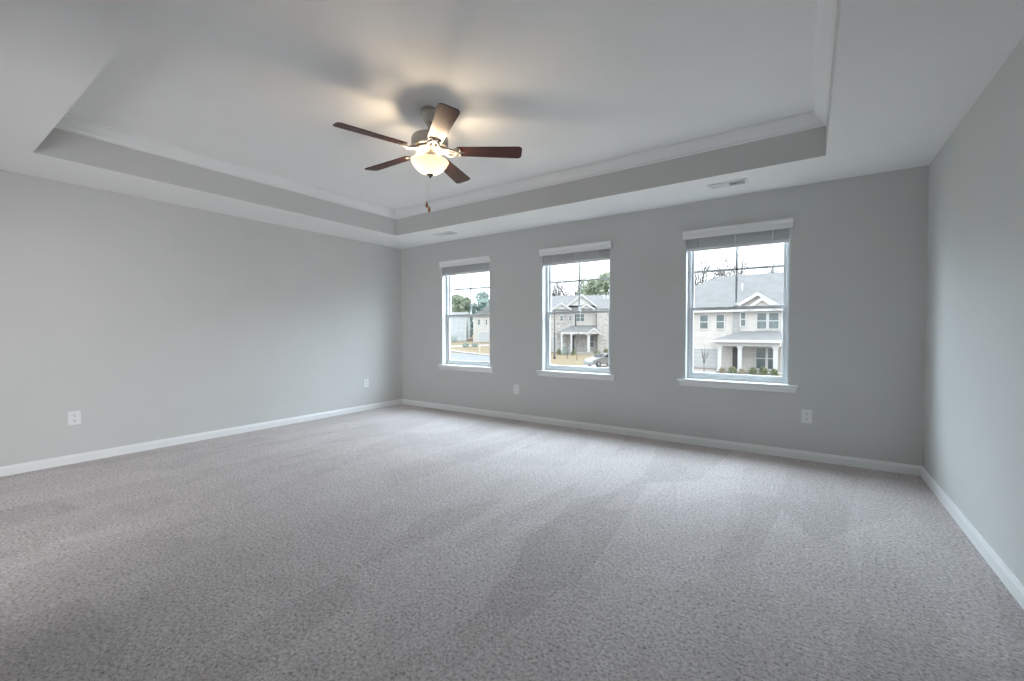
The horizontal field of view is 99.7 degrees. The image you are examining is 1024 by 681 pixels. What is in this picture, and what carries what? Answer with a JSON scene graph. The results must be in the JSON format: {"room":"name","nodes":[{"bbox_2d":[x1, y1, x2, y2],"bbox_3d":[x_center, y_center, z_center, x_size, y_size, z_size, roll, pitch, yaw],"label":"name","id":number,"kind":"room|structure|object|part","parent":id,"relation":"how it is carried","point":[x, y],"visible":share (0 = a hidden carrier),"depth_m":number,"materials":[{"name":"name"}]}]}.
{"room":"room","nodes":[
{"label":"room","id":0,"kind":"room"},
{"bbox_2d":[0,170,401,466],"bbox_3d":[-3.603,-0.369,5.378,0.130,3.300,5.705,1,2,34],"label":"wall","id":1,"kind":"structure","parent":0,"point":[152,320],"depth_m":4.87,"materials":[{"name":"grey paint"}]},
{"bbox_2d":[68,410,80,425],"bbox_3d":[-4.307,0.762,4.251,0.010,0.136,0.092,1,2,34],"label":"wall outlet","id":2,"kind":"object","parent":1,"relation":"attached to","point":[74,417],"visible":1,"depth_m":4.25,"materials":[{"name":"plastic"}]},
{"bbox_2d":[0,399,401,476],"bbox_3d":[-3.540,1.138,5.372,0.015,0.088,5.605,1,2,34],"label":"baseboard","id":3,"kind":"structure","parent":1,"relation":"attached to","point":[104,453],"depth_m":4.87,"materials":[{"name":"white wood"}]},
{"bbox_2d":[364,379,368,386],"bbox_3d":[-2.382,0.695,7.055,0.010,0.136,0.092,1,2,34],"label":"wall outlet","id":4,"kind":"object","parent":1,"relation":"attached to","point":[366,381],"visible":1,"depth_m":7.06,"materials":[{"name":"plastic"}]},
{"bbox_2d":[0,404,1023,680],"bbox_3d":[-1.458,1.301,2.673,7.306,0.120,7.905,1,2,34],"label":"floor","id":5,"kind":"structure","parent":0,"point":[400,542],"depth_m":2.40,"materials":[{"name":"carpet"}]},
{"bbox_2d":[0,0,1023,248],"bbox_3d":[-0.745,-1.748,3.384,7.006,0.460,5.805,1,2,34],"label":"ceiling","id":6,"kind":"structure","parent":0,"point":[261,85],"depth_m":3.13,"materials":[{"name":"paint"}]},
{"bbox_2d":[54,114,395,218],"bbox_3d":[-2.770,-1.848,4.979,0.092,0.106,3.720,1,2,34],"label":"trim","id":7,"kind":"structure","parent":6,"relation":"attached to","point":[68,123],"depth_m":4.42,"materials":[{"name":"white paint"}]},
{"bbox_2d":[333,103,521,211],"bbox_3d":[-0.715,-1.456,3.551,1.393,0.832,1.454,1,2,34],"label":"ceiling fan","id":8,"kind":"object","parent":6,"relation":"hanging from","point":[429,145],"visible":1,"depth_m":3.46,"materials":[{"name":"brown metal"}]},
{"bbox_3d":[-1.046,-1.537,3.221,0.535,0.006,0.152,-1,14,-39],"label":"fan blade","id":9,"kind":"part","parent":8,"relation":"part of","materials":[{"name":"brown wood"}]},
{"bbox_3d":[-1.072,-1.550,3.787,0.535,0.006,0.152,1,14,33],"label":"fan blade","id":10,"kind":"part","parent":8,"relation":"part of","materials":[{"name":"brown wood"}]},
{"bbox_3d":[-0.669,-1.407,3.525,0.302,0.108,0.302,1,2,34],"label":"lamp shade","id":11,"kind":"part","parent":8,"relation":"part of","materials":[{"name":"white glass"}]},
{"bbox_3d":[-0.499,-1.535,3.071,0.152,0.006,0.535,12,-3,-20],"label":"fan blade","id":12,"kind":"part","parent":8,"relation":"part of","materials":[{"name":"brown wood"}]},
{"bbox_3d":[-0.541,-1.556,3.987,0.152,0.006,0.535,-12,-2,15],"label":"fan blade","id":13,"kind":"part","parent":8,"relation":"part of","materials":[{"name":"brown wood"}]},
{"bbox_3d":[-0.187,-1.546,3.544,0.535,0.006,0.152,0,-11,-3],"label":"fan blade","id":14,"kind":"part","parent":8,"relation":"part of","materials":[{"name":"brown wood"}]},
{"bbox_2d":[433,231,456,236],"bbox_3d":[-0.992,-1.581,6.407,0.348,0.014,0.148,1,2,34],"label":"ceiling vent","id":15,"kind":"object","parent":6,"relation":"in","point":[448,232],"visible":1,"depth_m":6.38,"materials":[{"name":"white metal"}]},
{"bbox_2d":[395,111,825,218],"bbox_3d":[0.392,-1.854,5.010,5.270,0.106,0.092,1,2,34],"label":"trim","id":16,"kind":"structure","parent":6,"relation":"attached to","point":[809,120],"depth_m":4.38,"materials":[{"name":"white paint"}]},
{"bbox_2d":[707,178,747,189],"bbox_3d":[2.119,-1.536,4.246,0.348,0.014,0.148,1,2,34],"label":"ceiling vent","id":17,"kind":"object","parent":6,"relation":"in","point":[744,180],"visible":1,"depth_m":4.24,"materials":[{"name":"white metal"}]},
{"bbox_2d":[813,0,836,124],"bbox_3d":[1.500,-1.788,2.051,0.092,0.106,3.720,1,2,34],"label":"trim","id":18,"kind":"structure","parent":6,"relation":"attached to","point":[825,10],"depth_m":2.70,"materials":[{"name":"white paint"}]},
{"bbox_2d":[401,165,928,465],"bbox_3d":[0.890,-0.386,5.797,7.066,3.300,0.170,1,2,34],"label":"wall","id":19,"kind":"structure","parent":0,"point":[858,287],"depth_m":4.70,"materials":[{"name":"grey paint"}]},
{"bbox_2d":[438,262,493,372],"bbox_3d":[-0.702,-0.389,6.869,1.150,1.738,0.204,1,2,34],"label":"window","id":20,"kind":"structure","parent":19,"relation":"in","point":[447,364],"depth_m":7.09,"materials":[{"name":"white plastic"}]},
{"bbox_3d":[-0.660,-0.806,6.922,0.918,0.838,0.028,1,2,34],"label":"sash","id":21,"kind":"part","parent":20,"relation":"part of","materials":[{"name":"white plastic"}]},
{"bbox_2d":[439,256,490,275],"bbox_3d":[-0.739,-1.167,6.808,1.040,0.228,0.096,1,2,34],"label":"window blind","id":22,"kind":"object","parent":20,"relation":"attached to","point":[476,264],"visible":0.85,"depth_m":6.78,"materials":[{"name":"white plastic"}]},
{"bbox_3d":[-0.723,-1.065,6.825,0.962,0.024,0.050,1,2,34],"label":"rail","id":23,"kind":"part","parent":22,"relation":"part of","materials":[{"name":"white plastic"}]},
{"bbox_3d":[-0.722,0.411,6.857,1.150,0.022,0.129,1,2,34],"label":"sill","id":24,"kind":"part","parent":20,"relation":"part of","materials":[{"name":"white wood"}]},
{"bbox_3d":[-0.678,-0.425,6.904,0.974,1.648,0.038,1,2,34],"label":"frame","id":25,"kind":"part","parent":20,"relation":"part of","materials":[{"name":"white plastic"}]},
{"bbox_3d":[-0.677,-0.027,6.914,0.918,0.791,0.028,1,2,34],"label":"sash","id":26,"kind":"part","parent":20,"relation":"part of","materials":[{"name":"white plastic"}]},
{"bbox_2d":[514,384,518,393],"bbox_3d":[0.063,0.708,6.282,0.092,0.136,0.010,1,2,34],"label":"wall outlet","id":27,"kind":"object","parent":19,"relation":"attached to","point":[516,387],"visible":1,"depth_m":6.28,"materials":[{"name":"plastic"}]},
{"bbox_2d":[536,249,615,380],"bbox_3d":[0.869,-0.367,5.791,1.158,1.738,0.204,1,2,34],"label":"window","id":28,"kind":"structure","parent":19,"relation":"in","point":[580,372],"depth_m":5.96,"materials":[{"name":"white plastic"}]},
{"bbox_2d":[539,240,611,265],"bbox_3d":[0.832,-1.145,5.730,1.048,0.228,0.096,1,2,34],"label":"window blind","id":29,"kind":"object","parent":28,"relation":"attached to","point":[595,251],"visible":0.87,"depth_m":5.70,"materials":[{"name":"white plastic"}]},
{"bbox_3d":[0.849,-1.043,5.747,0.970,0.024,0.050,1,2,34],"label":"rail","id":30,"kind":"part","parent":29,"relation":"part of","materials":[{"name":"white plastic"}]},
{"bbox_3d":[0.850,0.434,5.779,1.158,0.022,0.129,1,2,34],"label":"sill","id":31,"kind":"part","parent":28,"relation":"part of","materials":[{"name":"white wood"}]},
{"bbox_3d":[0.894,-0.403,5.826,0.982,1.648,0.038,1,2,34],"label":"frame","id":32,"kind":"part","parent":28,"relation":"part of","materials":[{"name":"white plastic"}]},
{"bbox_3d":[0.895,-0.004,5.836,0.926,0.791,0.028,1,2,34],"label":"sash","id":33,"kind":"part","parent":28,"relation":"part of","materials":[{"name":"white plastic"}]},
{"bbox_3d":[0.912,-0.783,5.844,0.926,0.838,0.028,1,2,34],"label":"sash","id":34,"kind":"part","parent":28,"relation":"part of","materials":[{"name":"white plastic"}]},
{"bbox_2d":[402,399,921,475],"bbox_3d":[0.841,1.121,5.755,6.806,0.088,0.015,1,2,34],"label":"baseboard","id":35,"kind":"structure","parent":19,"relation":"attached to","point":[901,468],"depth_m":4.85,"materials":[{"name":"white wood"}]},
{"bbox_2d":[677,228,797,392],"bbox_3d":[2.438,-0.344,4.715,1.169,1.738,0.204,1,2,34],"label":"window","id":36,"kind":"structure","parent":19,"relation":"in","point":[699,379],"depth_m":4.73,"materials":[{"name":"white plastic"}]},
{"bbox_3d":[2.418,0.456,4.703,1.169,0.022,0.129,1,2,34],"label":"sill","id":37,"kind":"part","parent":36,"relation":"part of","materials":[{"name":"white wood"}]},
{"bbox_2d":[682,218,793,251],"bbox_3d":[2.401,-1.122,4.654,1.059,0.228,0.096,1,2,34],"label":"window blind","id":38,"kind":"object","parent":36,"relation":"attached to","point":[771,231],"visible":1,"depth_m":4.61,"materials":[{"name":"white plastic"}]},
{"bbox_3d":[2.417,-1.021,4.670,0.981,0.024,0.050,1,2,34],"label":"rail","id":39,"kind":"part","parent":38,"relation":"part of","materials":[{"name":"white plastic"}]},
{"bbox_3d":[2.464,0.018,4.760,0.937,0.791,0.028,1,2,34],"label":"sash","id":40,"kind":"part","parent":36,"relation":"part of","materials":[{"name":"white plastic"}]},
{"bbox_3d":[2.481,-0.761,4.768,0.937,0.838,0.028,1,2,34],"label":"sash","id":41,"kind":"part","parent":36,"relation":"part of","materials":[{"name":"glass"}]},
{"bbox_2d":[801,409,811,423],"bbox_3d":[2.941,0.757,4.308,0.092,0.136,0.010,1,2,34],"label":"wall outlet","id":42,"kind":"object","parent":19,"relation":"attached to","point":[806,415],"visible":1,"depth_m":4.31,"materials":[{"name":"plastic"}]},
{"bbox_2d":[923,36,1023,585],"bbox_3d":[2.117,-0.287,1.455,0.130,3.300,5.705,1,2,34],"label":"wall","id":43,"kind":"structure","parent":0,"point":[973,442],"depth_m":2.57,"materials":[{"name":"grey paint"}]},
{"bbox_2d":[921,466,1023,609],"bbox_3d":[2.059,1.217,1.531,0.015,0.088,5.605,1,2,34],"label":"baseboard","id":44,"kind":"structure","parent":43,"relation":"attached to","point":[1015,587],"depth_m":2.52,"materials":[{"name":"white wood"}]},
{"label":"outside","id":45,"kind":"structure","parent":0,"visible":0},
{"bbox_2d":[576,364,607,366],"bbox_3d":[11.102,2.690,51.407,13.953,0.580,6.040,-1,2,-39],"label":"driveway","id":46,"kind":"structure","parent":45,"point":[602,365],"depth_m":50.90,"materials":[{"name":"concrete"}]},
{"bbox_2d":[583,353,607,366],"bbox_3d":[10.396,2.159,49.068,4.482,1.486,1.826,-1,2,-28],"label":"car","id":47,"kind":"object","parent":46,"relation":"on","point":[598,359],"visible":0.56,"depth_m":48.10,"materials":[{"name":"silver metal"}]},
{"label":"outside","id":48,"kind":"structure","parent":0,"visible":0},
{"bbox_2d":[693,368,716,372],"bbox_3d":[13.881,3.021,34.795,4.000,0.720,10.950,1,2,34],"label":"driveway","id":49,"kind":"structure","parent":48,"point":[694,369],"depth_m":37.36,"materials":[{"name":"concrete"}]},
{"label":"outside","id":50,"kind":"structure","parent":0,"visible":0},
{"bbox_2d":[450,335,781,375],"bbox_3d":[-20.005,-2.800,170.980,401.092,6.233,419.206,1,2,34],"label":"ground","id":51,"kind":"structure","parent":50,"point":[561,359],"depth_m":66.63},
{"bbox_2d":[451,293,466,311],"bbox_3d":[-14.403,-6.661,111.935,6.574,11.308,7.175,1,2,34],"label":"evergreen tree","id":52,"kind":"object","parent":51,"relation":"on","point":[456,301],"visible":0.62,"depth_m":110.68,"materials":[{"name":"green plant"}]},
{"bbox_2d":[450,312,470,340],"bbox_3d":[-15.838,-2.884,96.459,12.500,6.900,9.800,0,1,0],"label":"house","id":53,"kind":"structure","parent":51,"relation":"on","point":[459,326],"depth_m":91.99,"materials":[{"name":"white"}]},
{"bbox_2d":[460,296,473,311],"bbox_3d":[-12.697,-6.728,117.788,6.020,10.735,5.542,1,2,34],"label":"evergreen tree","id":54,"kind":"object","parent":51,"relation":"on","point":[467,300],"visible":0.22,"depth_m":116.91,"materials":[{"name":"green plant"}]},
{"bbox_2d":[469,312,472,336],"bbox_3d":[-10.141,-3.961,105.984,2.223,6.610,2.287,1,2,34],"label":"evergreen tree","id":55,"kind":"object","parent":51,"relation":"on","point":[471,318],"visible":0.55,"depth_m":105.52,"materials":[{"name":"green plant"}]},
{"bbox_2d":[468,291,489,317],"bbox_3d":[-7.268,-7.112,114.121,8.889,11.939,7.339,1,2,34],"label":"evergreen tree","id":56,"kind":"object","parent":51,"relation":"on","point":[482,304],"visible":0.44,"depth_m":113.12,"materials":[{"name":"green plant"}]},
{"bbox_2d":[473,306,489,341],"bbox_3d":[-2.970,-3.654,92.390,10.300,9.000,9.700,0,1,0],"label":"house","id":57,"kind":"structure","parent":51,"relation":"on","point":[481,324],"depth_m":87.93,"materials":[{"name":"beige"}]},
{"bbox_2d":[450,349,607,367],"bbox_3d":[-12.697,0.484,76.670,166.195,3.818,41.779,1,2,34],"label":"curb","id":58,"kind":"object","parent":51,"relation":"on","point":[450,349],"visible":0.13,"depth_m":69.35,"materials":[{"name":"concrete"}]},
{"bbox_2d":[553,310,555,358],"bbox_3d":[5.904,-0.866,59.996,0.480,6.850,0.480,1,2,34],"label":"street lamp","id":59,"kind":"object","parent":51,"relation":"on","point":[554,356],"visible":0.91,"depth_m":59.92,"materials":[{"name":"black metal"}]},
{"bbox_2d":[552,285,571,296],"bbox_3d":[10.169,-7.075,101.416,7.460,13.384,8.303,1,2,34],"label":"bare tree","id":60,"kind":"object","parent":51,"relation":"on","point":[555,291],"visible":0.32,"depth_m":100.88,"materials":[{"name":"grey plant"}]},
{"bbox_2d":[562,346,569,354],"bbox_3d":[8.244,1.544,66.048,1.175,1.407,1.226,1,2,34],"label":"shrub","id":61,"kind":"object","parent":51,"relation":"on","point":[565,347],"visible":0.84,"depth_m":65.89,"materials":[{"name":"green plant"}]},
{"bbox_2d":[562,334,570,358],"bbox_3d":[7.598,0.641,60.173,1.206,4.028,0.891,0,1,-8],"label":"bare tree","id":62,"kind":"object","parent":51,"relation":"on","point":[567,338],"visible":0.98,"depth_m":60.09,"materials":[{"name":"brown plant"}]},
{"bbox_2d":[552,270,590,295],"bbox_3d":[16.150,-10.060,118.352,14.438,17.366,10.036,1,2,34],"label":"bare tree","id":63,"kind":"object","parent":51,"relation":"on","point":[556,285],"visible":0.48,"depth_m":116.83,"materials":[{"name":"grey plant"}]},
{"bbox_2d":[551,294,608,353],"bbox_3d":[11.080,-2.755,73.751,16.500,10.250,13.410,0,1,0],"label":"house","id":64,"kind":"structure","parent":51,"relation":"on","point":[592,328],"depth_m":69.88,"materials":[{"name":"brick"}]},
{"bbox_3d":[11.819,-3.107,69.457,3.980,3.950,0.980,0,1,0],"label":"siding panel","id":65,"kind":"part","parent":64,"relation":"part of","materials":[{"name":"beige plastic"}]},
{"bbox_2d":[577,277,604,294],"bbox_3d":[18.030,-7.347,98.698,6.663,14.114,7.196,1,2,34],"label":"evergreen tree","id":66,"kind":"object","parent":51,"relation":"on","point":[594,287],"visible":0.45,"depth_m":97.47,"materials":[{"name":"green plant"}]},
{"bbox_2d":[598,270,609,294],"bbox_3d":[25.134,-9.719,111.775,7.934,17.293,8.261,1,2,34],"label":"evergreen tree","id":67,"kind":"object","parent":51,"relation":"on","point":[606,283],"visible":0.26,"depth_m":110.05,"materials":[{"name":"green plant"}]},
{"bbox_2d":[701,346,708,362],"bbox_3d":[15.568,1.578,34.730,0.663,2.500,0.647,-1,2,-32],"label":"bare tree","id":68,"kind":"object","parent":51,"relation":"on","point":[702,351],"visible":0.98,"depth_m":34.67,"materials":[{"name":"grey plant"}]},
{"bbox_2d":[695,257,725,285],"bbox_3d":[26.733,-5.044,61.466,8.546,14.077,7.738,-1,2,-43],"label":"bare tree","id":69,"kind":"object","parent":51,"relation":"on","point":[709,265],"visible":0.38,"depth_m":60.59,"materials":[{"name":"grey plant"}]},
{"bbox_2d":[718,367,725,372],"bbox_3d":[17.265,2.431,35.410,0.606,0.608,0.623,1,2,34],"label":"shrub","id":70,"kind":"object","parent":51,"relation":"on","point":[722,369],"visible":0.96,"depth_m":35.26,"materials":[{"name":"green plant"}]},
{"bbox_2d":[711,262,747,278],"bbox_3d":[32.359,-5.736,70.868,12.510,15.203,15.299,1,2,34],"label":"bare tree","id":71,"kind":"object","parent":51,"relation":"on","point":[732,262],"visible":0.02,"depth_m":67.68,"materials":[{"name":"grey plant"}]},
{"bbox_2d":[728,366,736,373],"bbox_3d":[17.872,2.398,34.968,0.653,0.691,0.676,1,2,34],"label":"shrub","id":72,"kind":"object","parent":51,"relation":"on","point":[732,370],"visible":1,"depth_m":34.84,"materials":[{"name":"green plant"}]},
{"bbox_2d":[706,251,760,275],"bbox_3d":[43.484,-8.322,83.480,10.900,18.144,12.330,1,2,34],"label":"bare tree","id":73,"kind":"object","parent":51,"relation":"on","point":[743,262],"visible":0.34,"depth_m":82.44,"materials":[{"name":"grey plant"}]},
{"bbox_2d":[693,272,782,374],"bbox_3d":[19.409,-1.724,42.270,13.050,9.220,13.180,1,2,34],"label":"house","id":74,"kind":"structure","parent":51,"relation":"on","point":[746,338],"depth_m":37.78,"materials":[{"name":"beige"}]},
{"bbox_3d":[19.485,1.581,37.579,0.500,1.930,0.100,1,2,34],"label":"door","id":75,"kind":"part","parent":74,"relation":"part of","materials":[{"name":"wood"}]},
{"bbox_3d":[19.527,0.136,37.583,0.590,5.720,0.150,1,2,34],"label":"stone panel","id":76,"kind":"part","parent":74,"relation":"part of","materials":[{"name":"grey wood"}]},
{"bbox_2d":[738,368,746,374],"bbox_3d":[18.465,2.487,34.582,0.643,0.578,0.625,1,2,34],"label":"shrub","id":77,"kind":"object","parent":51,"relation":"on","point":[741,371],"visible":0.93,"depth_m":34.46,"materials":[{"name":"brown plant"}]},
{"bbox_2d":[748,367,756,374],"bbox_3d":[19.048,2.426,34.177,0.652,0.650,0.654,1,2,34],"label":"shrub","id":78,"kind":"object","parent":51,"relation":"on","point":[752,371],"visible":0.99,"depth_m":34.09,"materials":[{"name":"green plant"}]},
{"bbox_2d":[759,366,767,375],"bbox_3d":[19.658,2.383,33.766,0.680,0.780,0.677,1,2,34],"label":"shrub","id":79,"kind":"object","parent":51,"relation":"on","point":[762,369],"visible":0.95,"depth_m":33.65,"materials":[{"name":"green plant"}]},
{"bbox_2d":[756,257,781,273],"bbox_3d":[56.212,-9.574,99.138,14.822,18.568,14.775,1,2,34],"label":"bare tree","id":80,"kind":"object","parent":51,"relation":"on","point":[771,271],"visible":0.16,"depth_m":94.84,"materials":[{"name":"grey plant"}]},
{"bbox_2d":[770,369,777,375],"bbox_3d":[20.241,2.487,33.358,0.606,0.623,0.584,-1,1,-19],"label":"shrub","id":81,"kind":"object","parent":51,"relation":"on","point":[773,372],"visible":0.98,"depth_m":33.25,"materials":[{"name":"green plant"}]},
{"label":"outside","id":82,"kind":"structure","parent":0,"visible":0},
{"bbox_2d":[450,351,489,361],"bbox_3d":[-16.479,0.665,73.165,168.460,3.792,49.714,1,2,34],"label":"road","id":83,"kind":"structure","parent":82,"point":[453,356],"depth_m":62.05,"materials":[{"name":"grey asphalt"}]},
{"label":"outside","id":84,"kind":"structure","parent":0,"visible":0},
{"bbox_2d":[450,344,489,346],"bbox_3d":[-13.963,1.158,78.683,25.194,0.674,2.838,-1,1,-17],"label":"sidewalk","id":85,"kind":"structure","parent":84,"point":[486,344],"depth_m":81.02,"materials":[{"name":"concrete"}]}
]}

